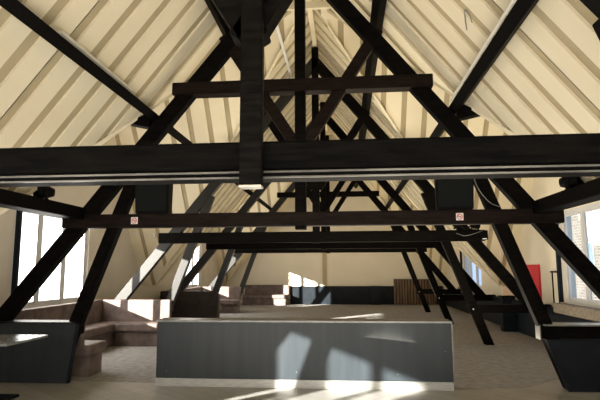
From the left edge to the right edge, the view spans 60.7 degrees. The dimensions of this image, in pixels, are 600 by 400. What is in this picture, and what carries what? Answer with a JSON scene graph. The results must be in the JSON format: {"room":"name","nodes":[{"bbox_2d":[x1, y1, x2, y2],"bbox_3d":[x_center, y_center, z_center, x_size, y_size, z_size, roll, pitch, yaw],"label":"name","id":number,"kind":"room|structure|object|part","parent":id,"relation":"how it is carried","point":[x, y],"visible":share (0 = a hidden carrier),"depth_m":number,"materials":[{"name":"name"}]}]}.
{"room":"attic lounge","nodes":[
{"label":"attic lounge","id":0,"kind":"room"},
{"bbox_2d":[0,140,218,306],"bbox_3d":[-4.876,-0.438,10.490,0.250,7.270,26.950,-1,-8,5],"label":"wall","id":1,"kind":"structure","parent":0,"point":[122,266],"depth_m":12.01,"materials":[{"name":"beige paint"}]},
{"bbox_2d":[11,210,22,293],"bbox_3d":[-4.841,0.847,8.773,0.073,2.070,0.080,-1,-8,5],"label":"trim","id":2,"kind":"structure","parent":1,"relation":"attached to","point":[19,214],"depth_m":8.75,"materials":[{"name":"paint"}]},
{"bbox_2d":[10,211,86,308],"bbox_3d":[-4.864,1.137,10.002,0.070,1.820,2.596,-1,-8,5],"label":"window","id":3,"kind":"structure","parent":1,"relation":"in","point":[60,299],"depth_m":10.22,"materials":[{"name":"white paint"}]},
{"bbox_3d":[-4.936,1.028,9.183,0.040,1.680,0.708,-1,-8,5],"label":"sash","id":4,"kind":"part","parent":3,"relation":"part of","materials":[{"name":"glass"}]},
{"bbox_3d":[-4.864,1.137,10.002,0.040,1.680,0.770,-1,-8,5],"label":"sash","id":5,"kind":"part","parent":3,"relation":"part of","materials":[{"name":"glass"}]},
{"bbox_3d":[-4.791,1.245,10.821,0.040,1.680,0.708,-1,-8,5],"label":"sash","id":6,"kind":"part","parent":3,"relation":"part of","materials":[{"name":"glass"}]},
{"bbox_2d":[185,246,199,287],"bbox_3d":[-4.084,2.302,18.791,0.070,1.820,2.596,-1,-8,5],"label":"window","id":7,"kind":"structure","parent":1,"relation":"in","point":[191,285],"depth_m":19.82,"materials":[{"name":"white paint"}]},
{"bbox_3d":[-4.012,2.411,19.610,0.040,1.680,0.708,-1,-8,5],"label":"sash","id":8,"kind":"part","parent":7,"relation":"part of","materials":[{"name":"glass"}]},
{"bbox_2d":[0,0,599,288],"bbox_3d":[0.227,-0.901,10.087,10.000,6.294,26.974,-1,-8,5],"label":"ceiling","id":9,"kind":"structure","parent":0,"point":[546,79],"depth_m":6.67,"materials":[{"name":"beige wood"}]},
{"bbox_2d":[0,11,290,214],"bbox_3d":[-2.304,-1.379,7.899,5.532,5.027,0.065,6,-10,-38],"label":"trim","id":10,"kind":"structure","parent":9,"relation":"attached to","point":[152,107],"depth_m":7.55,"materials":[{"name":"beige wood"}]},
{"bbox_2d":[172,196,249,270],"bbox_3d":[-1.524,-0.214,16.688,5.532,5.027,0.065,6,-10,-38],"label":"trim","id":11,"kind":"structure","parent":9,"relation":"attached to","point":[249,196],"depth_m":15.63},
{"bbox_2d":[163,25,293,271],"bbox_3d":[-1.922,-0.808,12.209,0.065,5.027,5.532,6,-10,-41],"label":"trim","id":12,"kind":"structure","parent":9,"relation":"attached to","point":[292,28],"depth_m":10.99,"materials":[{"name":"beige wood"}]},
{"bbox_2d":[204,0,265,112],"bbox_3d":[-0.933,-2.347,10.394,0.201,0.201,26.930,-1,-8,5],"label":"purlin","id":13,"kind":"object","parent":9,"relation":"attached to","point":[222,25],"visible":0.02,"depth_m":7.53,"materials":[{"name":"black wood"}]},
{"bbox_2d":[234,182,288,269],"bbox_3d":[-1.142,0.358,20.998,0.065,5.027,5.532,6,-10,-41],"label":"trim","id":14,"kind":"structure","parent":9,"relation":"attached to","point":[288,182],"depth_m":22.21,"materials":[{"name":"beige wood"}]},
{"bbox_2d":[276,25,292,78],"bbox_3d":[-0.312,-3.080,10.968,0.060,0.040,3.000,-1,-8,5],"label":"tube","id":15,"kind":"object","parent":9,"relation":"attached to","point":[277,27],"visible":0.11,"depth_m":10.67,"materials":[{"name":"white plastic"}]},
{"bbox_2d":[287,1,329,10],"bbox_3d":[0.123,-3.538,9.354,0.840,0.120,0.070,-1,-8,5],"label":"trim","id":16,"kind":"structure","parent":9,"relation":"attached to","point":[322,4],"depth_m":9.31,"materials":[{"name":"beige wood"}]},
{"bbox_2d":[336,136,389,210],"bbox_3d":[3.490,0.287,20.596,5.532,5.027,0.065,6,-10,-38],"label":"trim","id":17,"kind":"structure","parent":9,"relation":"attached to","point":[336,136],"depth_m":20.24,"materials":[{"name":"beige wood"}]},
{"bbox_2d":[354,0,386,188],"bbox_3d":[1.378,-2.382,10.194,0.201,0.201,26.930,-1,-8,5],"label":"purlin","id":18,"kind":"object","parent":9,"relation":"attached to","point":[378,7],"visible":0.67,"depth_m":9.03,"materials":[{"name":"black wood"}]},
{"bbox_2d":[328,24,488,270],"bbox_3d":[2.710,-0.879,11.808,5.532,5.027,0.065,6,-10,-38],"label":"trim","id":19,"kind":"structure","parent":9,"relation":"attached to","point":[329,27],"depth_m":11.16,"materials":[{"name":"beige wood"}]},
{"bbox_2d":[327,10,514,134],"bbox_3d":[2.328,-1.450,7.497,0.065,5.027,5.532,6,-10,-41],"label":"trim","id":20,"kind":"structure","parent":9,"relation":"attached to","point":[501,127],"depth_m":7.35,"materials":[{"name":"beige wood"}]},
{"bbox_2d":[386,180,481,270],"bbox_3d":[3.108,-0.285,16.286,0.065,5.027,5.532,6,-10,-41],"label":"trim","id":21,"kind":"structure","parent":9,"relation":"attached to","point":[411,203],"depth_m":14.58,"materials":[{"name":"beige wood"}]},
{"bbox_2d":[464,9,472,29],"bbox_3d":[1.866,-2.009,5.752,0.074,0.188,0.290,-1,-8,7],"label":"wire hook","id":22,"kind":"object","parent":9,"relation":"hanging from","point":[465,9],"visible":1,"depth_m":5.70,"materials":[{"name":"grey metal"}]},
{"bbox_2d":[0,304,599,399],"bbox_3d":[0.245,2.991,9.607,10.200,0.200,27.200,-1,-8,5],"label":"floor","id":23,"kind":"structure","parent":0,"point":[515,359],"depth_m":7.60,"materials":[{"name":"grey carpet"}]},
{"bbox_2d":[0,334,47,399],"bbox_3d":[-3.970,2.088,6.303,1.300,0.749,0.840,-1,-8,5],"label":"table","id":24,"kind":"object","parent":23,"relation":"on","point":[5,339],"visible":1,"depth_m":6.36,"materials":[{"name":"grey laminate"}]},
{"bbox_3d":[-3.849,2.441,6.245,0.560,0.034,0.560,-1,-8,5],"label":"foot plate","id":25,"kind":"part","parent":24,"relation":"part of","materials":[{"name":"paint"}]},
{"bbox_2d":[0,323,79,383],"bbox_3d":[-4.020,2.190,7.370,1.693,0.829,0.075,-1,-8,5],"label":"wall","id":26,"kind":"structure","parent":23,"relation":"on","point":[49,359],"depth_m":7.31,"materials":[{"name":"paint"}]},
{"bbox_2d":[0,320,76,322],"bbox_3d":[-4.029,1.784,7.538,1.640,0.016,0.330,-1,-8,5],"label":"board","id":27,"kind":"object","parent":26,"relation":"on","point":[11,321],"visible":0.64,"depth_m":7.43,"materials":[{"name":"paint"}]},
{"bbox_3d":[-3.233,2.178,7.302,0.112,0.829,0.075,-1,-8,5],"label":"edge trim","id":28,"kind":"part","parent":26,"relation":"part of","materials":[{"name":"paint"}]},
{"bbox_2d":[14,299,171,376],"bbox_3d":[-3.819,2.422,9.496,1.700,0.929,3.680,-1,-8,5],"label":"banquette","id":29,"kind":"object","parent":23,"relation":"on","point":[109,322],"visible":0.58,"depth_m":10.68,"materials":[{"name":"brown fabric"}]},
{"bbox_3d":[-4.587,2.226,9.590,0.160,0.510,3.680,-1,-8,5],"label":"backrest","id":30,"kind":"part","parent":29,"relation":"part of","materials":[{"name":"brown fabric"}]},
{"bbox_3d":[-3.955,2.046,7.760,1.420,0.380,0.130,-1,-8,5],"label":"backrest","id":31,"kind":"part","parent":29,"relation":"part of","materials":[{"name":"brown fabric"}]},
{"bbox_3d":[-3.613,2.297,7.955,1.020,0.170,0.600,-1,-8,5],"label":"seat","id":32,"kind":"part","parent":29,"relation":"part of","materials":[{"name":"brown fabric"}]},
{"bbox_3d":[-4.248,2.506,9.508,0.520,0.170,3.450,-1,-8,5],"label":"seat","id":33,"kind":"part","parent":29,"relation":"part of","materials":[{"name":"brown fabric"}]},
{"bbox_3d":[-3.352,2.688,10.898,1.020,0.170,0.480,-1,-8,5],"label":"seat","id":34,"kind":"part","parent":29,"relation":"part of","materials":[{"name":"brown fabric"}]},
{"bbox_3d":[-3.585,2.445,11.264,1.540,0.510,0.140,-1,-8,5],"label":"backrest","id":35,"kind":"part","parent":29,"relation":"part of","materials":[{"name":"brown fabric"}]},
{"bbox_2d":[160,291,219,317],"bbox_3d":[-3.262,3.168,15.160,1.749,0.939,0.220,-1,-8,5],"label":"wall","id":36,"kind":"structure","parent":23,"relation":"on","point":[188,304],"depth_m":15.05,"materials":[{"name":"brown wood"}]},
{"bbox_2d":[168,287,240,317],"bbox_3d":[-3.156,3.466,17.364,1.630,0.929,3.650,-1,-8,5],"label":"banquette","id":37,"kind":"object","parent":23,"relation":"on","point":[230,297],"visible":0.29,"depth_m":18.83,"materials":[{"name":"brown fabric"}]},
{"bbox_3d":[-3.889,3.269,17.456,0.160,0.510,3.650,-1,-8,5],"label":"backrest","id":38,"kind":"part","parent":37,"relation":"part of","materials":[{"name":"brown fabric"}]},
{"bbox_3d":[-2.924,3.486,19.118,1.470,0.510,0.140,-1,-8,5],"label":"backrest","id":39,"kind":"part","parent":37,"relation":"part of","materials":[{"name":"brown fabric"}]},
{"bbox_3d":[-2.691,3.729,18.751,0.950,0.170,0.480,-1,-8,5],"label":"seat","id":40,"kind":"part","parent":37,"relation":"part of","materials":[{"name":"brown fabric"}]},
{"bbox_2d":[243,285,288,304],"bbox_3d":[-1.506,4.215,22.784,2.000,0.859,0.680,-1,-8,5],"label":"banquette","id":41,"kind":"object","parent":23,"relation":"on","point":[254,294],"visible":0.95,"depth_m":22.64,"materials":[{"name":"brown fabric"}]},
{"bbox_3d":[-1.513,4.268,22.687,2.000,0.170,0.500,-1,-8,5],"label":"seat","id":42,"kind":"part","parent":41,"relation":"part of","materials":[{"name":"brown fabric"}]},
{"bbox_3d":[-1.484,4.050,23.058,2.000,0.460,0.180,-1,-8,5],"label":"backrest","id":43,"kind":"part","parent":41,"relation":"part of","materials":[{"name":"brown fabric"}]},
{"bbox_2d":[0,0,599,388],"bbox_3d":[0.008,-0.744,7.531,9.760,6.659,0.220,-1,-8,5],"label":"roof truss","id":44,"kind":"object","parent":23,"relation":"on","point":[404,78],"visible":0.66,"depth_m":7.48,"materials":[{"name":"brown wood"}]},
{"bbox_3d":[-2.973,1.008,7.573,1.381,3.219,0.156,-1,-8,5],"label":"leg","id":45,"kind":"part","parent":44,"relation":"part of","materials":[{"name":"black wood"}]},
{"bbox_2d":[131,217,137,223],"bbox_3d":[-2.427,0.302,7.512,0.100,0.100,0.006,-1,-8,5],"label":"no smoking sign","id":46,"kind":"object","parent":44,"relation":"attached to","point":[134,220],"visible":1,"depth_m":7.51,"materials":[{"name":"white plastic"}]},
{"bbox_2d":[0,0,270,209],"bbox_3d":[-2.004,-0.933,10.301,0.173,0.173,26.930,-1,-8,5],"label":"purlin","id":47,"kind":"object","parent":44,"relation":"attached to","point":[16,8],"visible":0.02,"depth_m":5.53,"materials":[{"name":"black wood"}]},
{"bbox_2d":[56,30,131,91],"bbox_3d":[-2.396,-1.608,6.122,0.080,0.040,1.750,-1,-8,5],"label":"batten","id":48,"kind":"object","parent":47,"relation":"on","point":[62,33],"visible":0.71,"depth_m":5.90,"materials":[{"name":"beige wood"}]},
{"bbox_2d":[135,184,172,213],"bbox_3d":[-2.173,-0.094,7.673,0.527,0.619,0.351,-1,-8,5],"label":"loudspeaker","id":49,"kind":"object","parent":44,"relation":"on","point":[149,199],"visible":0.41,"depth_m":7.53,"materials":[{"name":"black plastic"}]},
{"bbox_3d":[0.005,-1.808,7.682,0.156,4.510,0.170,-1,-8,5],"label":"king post","id":50,"kind":"part","parent":44,"relation":"part of","materials":[{"name":"black wood"}]},
{"bbox_2d":[434,179,473,209],"bbox_3d":[2.175,-0.160,7.296,0.536,0.619,0.351,-1,-8,5],"label":"loudspeaker","id":51,"kind":"object","parent":44,"relation":"on","point":[450,194],"visible":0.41,"depth_m":7.15,"materials":[{"name":"black plastic"}]},
{"bbox_2d":[474,179,499,206],"bbox_3d":[2.578,-0.119,7.094,0.348,0.437,0.025,0,-8,1],"label":"cable","id":52,"kind":"object","parent":51,"relation":"hanging from","point":[474,179],"visible":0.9,"depth_m":7.08,"materials":[{"name":"grey plastic"}]},
{"bbox_2d":[456,213,463,219],"bbox_3d":[2.215,0.231,7.110,0.100,0.100,0.006,-1,-8,5],"label":"no smoking sign","id":53,"kind":"object","parent":44,"relation":"attached to","point":[459,216],"visible":1,"depth_m":7.11,"materials":[{"name":"white plastic"}]},
{"bbox_2d":[385,0,538,208],"bbox_3d":[2.459,-1.001,9.915,0.173,0.173,26.930,-1,-8,5],"label":"purlin","id":54,"kind":"object","parent":44,"relation":"on","point":[521,9],"visible":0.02,"depth_m":5.47,"materials":[{"name":"black wood"}]},
{"bbox_2d":[449,0,515,101],"bbox_3d":[1.960,-1.667,5.313,0.030,0.030,4.000,-1,-8,5],"label":"batten","id":55,"kind":"object","parent":54,"relation":"on","point":[512,2],"visible":1,"depth_m":5.43,"materials":[{"name":"beige wood"}]},
{"bbox_3d":[3.004,0.916,7.055,1.381,3.219,0.156,-1,-8,5],"label":"leg","id":56,"kind":"part","parent":44,"relation":"part of","materials":[{"name":"black wood"}]},
{"bbox_2d":[542,322,599,325],"bbox_3d":[4.060,1.661,6.837,1.640,0.016,0.330,-1,-8,5],"label":"board","id":57,"kind":"object","parent":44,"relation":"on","point":[553,323],"visible":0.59,"depth_m":6.79,"materials":[{"name":"grey wood"}]},
{"bbox_2d":[0,0,599,188],"bbox_3d":[-0.345,-1.218,3.539,9.760,6.549,0.310,-1,-8,5],"label":"roof truss","id":58,"kind":"object","parent":23,"relation":"on","point":[251,162],"visible":1,"depth_m":3.34,"materials":[{"name":"black wood"}]},
{"bbox_2d":[0,188,84,218],"bbox_3d":[-3.784,-0.508,2.254,0.250,0.170,10.835,-1,-8,5],"label":"beam","id":59,"kind":"structure","parent":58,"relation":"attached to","point":[9,199],"depth_m":6.49,"materials":[{"name":"black wood"}]},
{"bbox_2d":[33,187,54,198],"bbox_3d":[-3.385,-0.100,6.798,0.231,0.213,0.231,7,-10,-42],"label":"spotlight","id":60,"kind":"object","parent":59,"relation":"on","point":[42,192],"visible":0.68,"depth_m":6.72,"materials":[{"name":"black plastic"}]},
{"bbox_3d":[-0.321,-2.285,3.573,0.144,4.425,0.082,-1,-8,5],"label":"king post","id":61,"kind":"part","parent":58,"relation":"part of","materials":[{"name":"black wood"}]},
{"bbox_3d":[-0.316,-0.146,3.346,7.060,0.010,0.025,-1,-8,5],"label":"edge rail","id":62,"kind":"part","parent":58,"relation":"part of","materials":[{"name":"metal"}]},
{"bbox_3d":[-0.316,-0.181,3.345,7.060,0.012,0.014,-1,-8,5],"label":"edge rail","id":63,"kind":"part","parent":58,"relation":"part of","materials":[{"name":"metal"}]},
{"bbox_2d":[532,177,599,212],"bbox_3d":[2.841,-0.610,1.679,0.250,0.170,10.835,-1,-8,5],"label":"beam","id":64,"kind":"structure","parent":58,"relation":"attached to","point":[587,192],"depth_m":5.93,"materials":[{"name":"black wood"}]},
{"bbox_2d":[559,177,583,189],"bbox_3d":[3.233,-0.214,6.125,0.231,0.213,0.231,6,-10,-37],"label":"spotlight","id":65,"kind":"object","parent":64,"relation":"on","point":[565,182],"visible":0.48,"depth_m":6.06,"materials":[{"name":"black plastic"}]},
{"bbox_3d":[2.654,0.394,3.115,1.381,3.219,0.156,-1,-8,5],"label":"leg","id":66,"kind":"part","parent":58,"relation":"part of","materials":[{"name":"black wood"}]},
{"bbox_2d":[155,318,454,390],"bbox_3d":[0.025,2.109,7.103,4.050,0.889,0.355,-1,-8,5],"label":"wall","id":67,"kind":"structure","parent":23,"relation":"on","point":[303,353],"depth_m":6.94,"materials":[{"name":"grey paint"}]},
{"bbox_2d":[115,47,551,344],"bbox_3d":[0.357,-0.222,11.471,9.760,6.659,0.220,-1,-8,5],"label":"roof truss","id":68,"kind":"object","parent":23,"relation":"on","point":[315,67],"visible":0.69,"depth_m":11.34,"materials":[{"name":"black wood"}]},
{"bbox_3d":[-2.624,1.530,11.513,1.381,3.219,0.156,-1,-8,5],"label":"leg","id":69,"kind":"part","parent":68,"relation":"part of","materials":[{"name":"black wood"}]},
{"bbox_3d":[0.354,-1.286,11.623,0.156,4.510,0.170,-1,-8,5],"label":"king post","id":70,"kind":"part","parent":68,"relation":"part of","materials":[{"name":"black wood"}]},
{"bbox_3d":[3.353,1.439,10.995,1.381,3.219,0.156,-1,-8,5],"label":"leg","id":71,"kind":"part","parent":68,"relation":"part of","materials":[{"name":"black wood"}]},
{"bbox_2d":[453,225,473,229],"bbox_3d":[3.491,0.580,10.948,0.432,0.122,0.054,-1,-8,9],"label":"cable","id":72,"kind":"object","parent":68,"relation":"attached to","point":[456,225],"visible":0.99,"depth_m":10.94,"materials":[{"name":"black plastic"}]},
{"bbox_2d":[471,225,480,229],"bbox_3d":[3.765,0.559,11.059,0.189,0.174,0.189,3,-8,-20],"label":"spotlight","id":73,"kind":"object","parent":68,"relation":"on","point":[476,227],"visible":0.67,"depth_m":11.00,"materials":[{"name":"black plastic"}]},
{"bbox_2d":[479,230,487,239],"bbox_3d":[3.893,0.744,10.866,0.150,0.200,0.133,-1,-8,5],"label":"projector","id":74,"kind":"object","parent":68,"relation":"attached to","point":[483,235],"visible":1,"depth_m":10.81,"materials":[{"name":"black plastic"}]},
{"bbox_2d":[208,135,461,311],"bbox_3d":[1.056,0.824,19.351,9.760,6.659,0.220,-1,-8,5],"label":"roof truss","id":75,"kind":"object","parent":23,"relation":"on","point":[366,192],"visible":0.41,"depth_m":19.24,"materials":[{"name":"black wood"}]},
{"bbox_3d":[-1.925,2.576,19.393,1.381,3.219,0.156,-1,-8,5],"label":"leg","id":76,"kind":"part","parent":75,"relation":"part of","materials":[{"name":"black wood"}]},
{"bbox_3d":[1.053,-0.240,19.503,0.156,4.510,0.170,-1,-8,5],"label":"king post","id":77,"kind":"part","parent":75,"relation":"part of","materials":[{"name":"black wood"}]},
{"bbox_3d":[4.052,2.484,18.875,1.381,3.219,0.156,-1,-8,5],"label":"leg","id":78,"kind":"part","parent":75,"relation":"part of","materials":[{"name":"black wood"}]},
{"bbox_2d":[180,102,495,323],"bbox_3d":[0.707,0.301,15.411,9.760,6.659,0.220,-1,-8,5],"label":"roof truss","id":79,"kind":"object","parent":23,"relation":"on","point":[211,248],"visible":0.33,"depth_m":15.25,"materials":[{"name":"black wood"}]},
{"bbox_3d":[-2.274,2.053,15.453,1.381,3.219,0.156,-1,-8,5],"label":"leg","id":80,"kind":"part","parent":79,"relation":"part of","materials":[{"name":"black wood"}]},
{"bbox_3d":[0.704,-0.763,15.563,0.156,4.510,0.170,-1,-8,5],"label":"king post","id":81,"kind":"part","parent":79,"relation":"part of","materials":[{"name":"black wood"}]},
{"bbox_3d":[3.703,1.961,14.935,1.381,3.219,0.156,-1,-8,5],"label":"leg","id":82,"kind":"part","parent":79,"relation":"part of","materials":[{"name":"black wood"}]},
{"bbox_2d":[370,286,380,304],"bbox_3d":[3.325,4.195,22.582,0.440,0.809,0.242,-1,-8,5],"label":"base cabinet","id":83,"kind":"object","parent":23,"relation":"on","point":[375,291],"visible":1,"depth_m":22.47,"materials":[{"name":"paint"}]},
{"bbox_2d":[394,279,436,304],"bbox_3d":[5.052,4.029,22.496,1.840,1.095,0.070,-1,-8,5],"label":"slatted panel","id":84,"kind":"object","parent":23,"relation":"on","point":[405,292],"visible":0.7,"depth_m":22.49,"materials":[{"name":"brown wood"}]},
{"bbox_2d":[497,295,516,331],"bbox_3d":[5.265,2.879,13.024,0.375,0.884,0.300,-1,-8,5],"label":"pier","id":85,"kind":"object","parent":23,"relation":"on","point":[508,321],"visible":0.84,"depth_m":12.89,"materials":[{"name":"paint"}]},
{"bbox_2d":[500,286,513,295],"bbox_3d":[5.297,2.320,13.116,0.280,0.242,0.200,-1,-8,5],"label":"wall box","id":86,"kind":"object","parent":85,"relation":"on","point":[504,290],"visible":0.71,"depth_m":13.02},
{"bbox_2d":[545,339,599,391],"bbox_3d":[4.061,2.153,6.658,1.643,0.654,0.075,-1,-8,5],"label":"wall","id":87,"kind":"structure","parent":23,"relation":"on","point":[577,361],"depth_m":6.67,"materials":[{"name":"paint"}]},
{"bbox_3d":[3.373,2.164,6.718,0.262,0.654,0.075,-1,-8,5],"label":"edge trim","id":88,"kind":"part","parent":87,"relation":"part of","materials":[{"name":"paint"}]},
{"bbox_2d":[224,181,444,303],"bbox_3d":[1.418,1.247,23.455,10.400,7.300,0.200,-1,-8,5],"label":"wall","id":89,"kind":"structure","parent":0,"point":[377,268],"depth_m":23.18,"materials":[{"name":"beige paint"}]},
{"bbox_2d":[306,0,328,134],"bbox_3d":[0.749,-3.046,16.489,0.100,0.200,14.700,-1,-8,5],"label":"trim","id":90,"kind":"structure","parent":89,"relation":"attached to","point":[310,12],"depth_m":11.22,"materials":[{"name":"beige wood"}]},
{"bbox_2d":[322,253,326,285],"bbox_3d":[1.104,2.667,23.163,0.180,2.390,0.059,-1,-8,5],"label":"pilaster","id":91,"kind":"object","parent":89,"relation":"attached to","point":[324,265],"visible":0.56,"depth_m":23.07,"materials":[{"name":"beige paint"}]},
{"bbox_2d":[290,286,442,304],"bbox_3d":[2.927,4.229,22.782,6.730,0.800,0.075,-1,-8,5],"label":"wainscoting","id":92,"kind":"structure","parent":89,"relation":"attached to","point":[298,294],"depth_m":22.86,"materials":[{"name":"paint"}]},
{"bbox_2d":[446,177,599,307],"bbox_3d":[5.335,-0.594,9.606,0.250,7.270,26.950,-1,-8,5],"label":"wall","id":93,"kind":"structure","parent":0,"point":[534,249],"depth_m":11.40,"materials":[{"name":"beige paint"}]},
{"bbox_2d":[459,250,462,267],"bbox_3d":[6.051,2.202,19.272,0.073,2.070,0.080,-1,-8,5],"label":"trim","id":94,"kind":"structure","parent":93,"relation":"attached to","point":[459,250],"depth_m":19.23,"materials":[{"name":"paint"}]},
{"bbox_2d":[464,255,481,288],"bbox_3d":[6.066,2.147,17.911,0.070,1.820,2.596,-1,-8,5],"label":"window","id":95,"kind":"structure","parent":93,"relation":"in","point":[465,260],"depth_m":18.21,"materials":[{"name":"glass"}]},
{"bbox_3d":[5.994,2.038,17.093,0.040,1.680,0.708,-1,-8,5],"label":"sash","id":96,"kind":"part","parent":95,"relation":"part of","materials":[{"name":"white paint"}]},
{"bbox_2d":[445,301,599,340],"bbox_3d":[5.645,3.197,14.569,0.095,0.660,15.600,-1,-8,5],"label":"baseboard","id":97,"kind":"structure","parent":93,"relation":"attached to","point":[525,323],"depth_m":12.41,"materials":[{"name":"paint"}]},
{"bbox_2d":[492,296,557,313],"bbox_3d":[5.355,2.535,12.596,0.118,0.125,4.520,-1,-8,5],"label":"wall shelf","id":98,"kind":"object","parent":93,"relation":"attached to","point":[495,298],"visible":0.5,"depth_m":12.53,"materials":[{"name":"paint"}]},
{"bbox_2d":[550,271,559,302],"bbox_3d":[5.259,1.827,10.564,0.036,0.723,0.376,-1,-8,5],"label":"metal frame","id":99,"kind":"object","parent":98,"relation":"on","point":[551,272],"visible":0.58,"depth_m":10.63,"materials":[{"name":"black metal"}]},
{"bbox_2d":[527,265,541,298],"bbox_3d":[5.448,1.972,12.182,0.043,0.860,1.370,-1,-8,5],"label":"panel","id":100,"kind":"object","parent":93,"relation":"attached to","point":[534,270],"visible":0.29,"depth_m":11.65,"materials":[{"name":"paint"}]},
{"bbox_2d":[555,224,563,301],"bbox_3d":[5.272,1.036,10.483,0.073,2.070,0.080,-1,-8,5],"label":"trim","id":101,"kind":"structure","parent":93,"relation":"attached to","point":[558,258],"depth_m":10.38,"materials":[{"name":"paint"}]},
{"bbox_2d":[553,303,599,321],"bbox_3d":[5.114,1.986,8.974,0.280,0.190,2.700,-1,-8,5],"label":"trim","id":102,"kind":"structure","parent":93,"relation":"attached to","point":[589,313],"depth_m":9.24,"materials":[{"name":"beige paint"}]},
{"bbox_2d":[562,202,599,306],"bbox_3d":[5.287,0.981,9.122,0.070,1.820,2.596,-1,-8,5],"label":"window","id":103,"kind":"structure","parent":93,"relation":"in","point":[582,211],"depth_m":9.61,"materials":[{"name":"white paint"}]},
{"bbox_3d":[5.359,1.090,9.941,0.040,1.680,0.708,-1,-8,5],"label":"sash","id":104,"kind":"part","parent":103,"relation":"part of","materials":[{"name":"glass"}]},
{"bbox_3d":[5.287,0.981,9.122,0.040,1.680,0.770,-1,-8,5],"label":"sash","id":105,"kind":"part","parent":103,"relation":"part of","materials":[{"name":"white paint"}]},
{"label":"outside","id":106,"kind":"structure","parent":0,"visible":0},
{"bbox_2d":[571,209,599,300],"bbox_3d":[16.697,5.551,25.529,6.250,10.800,13.400,-1,-8,5],"label":"brick building","id":107,"kind":"structure","parent":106,"point":[592,217],"depth_m":23.83,"materials":[{"name":"white brick"}]},
{"bbox_3d":[13.495,2.682,23.966,0.009,1.340,0.840,-1,-8,5],"label":"pane","id":108,"kind":"part","parent":107,"relation":"part of","materials":[{"name":"glass"}]}
]}

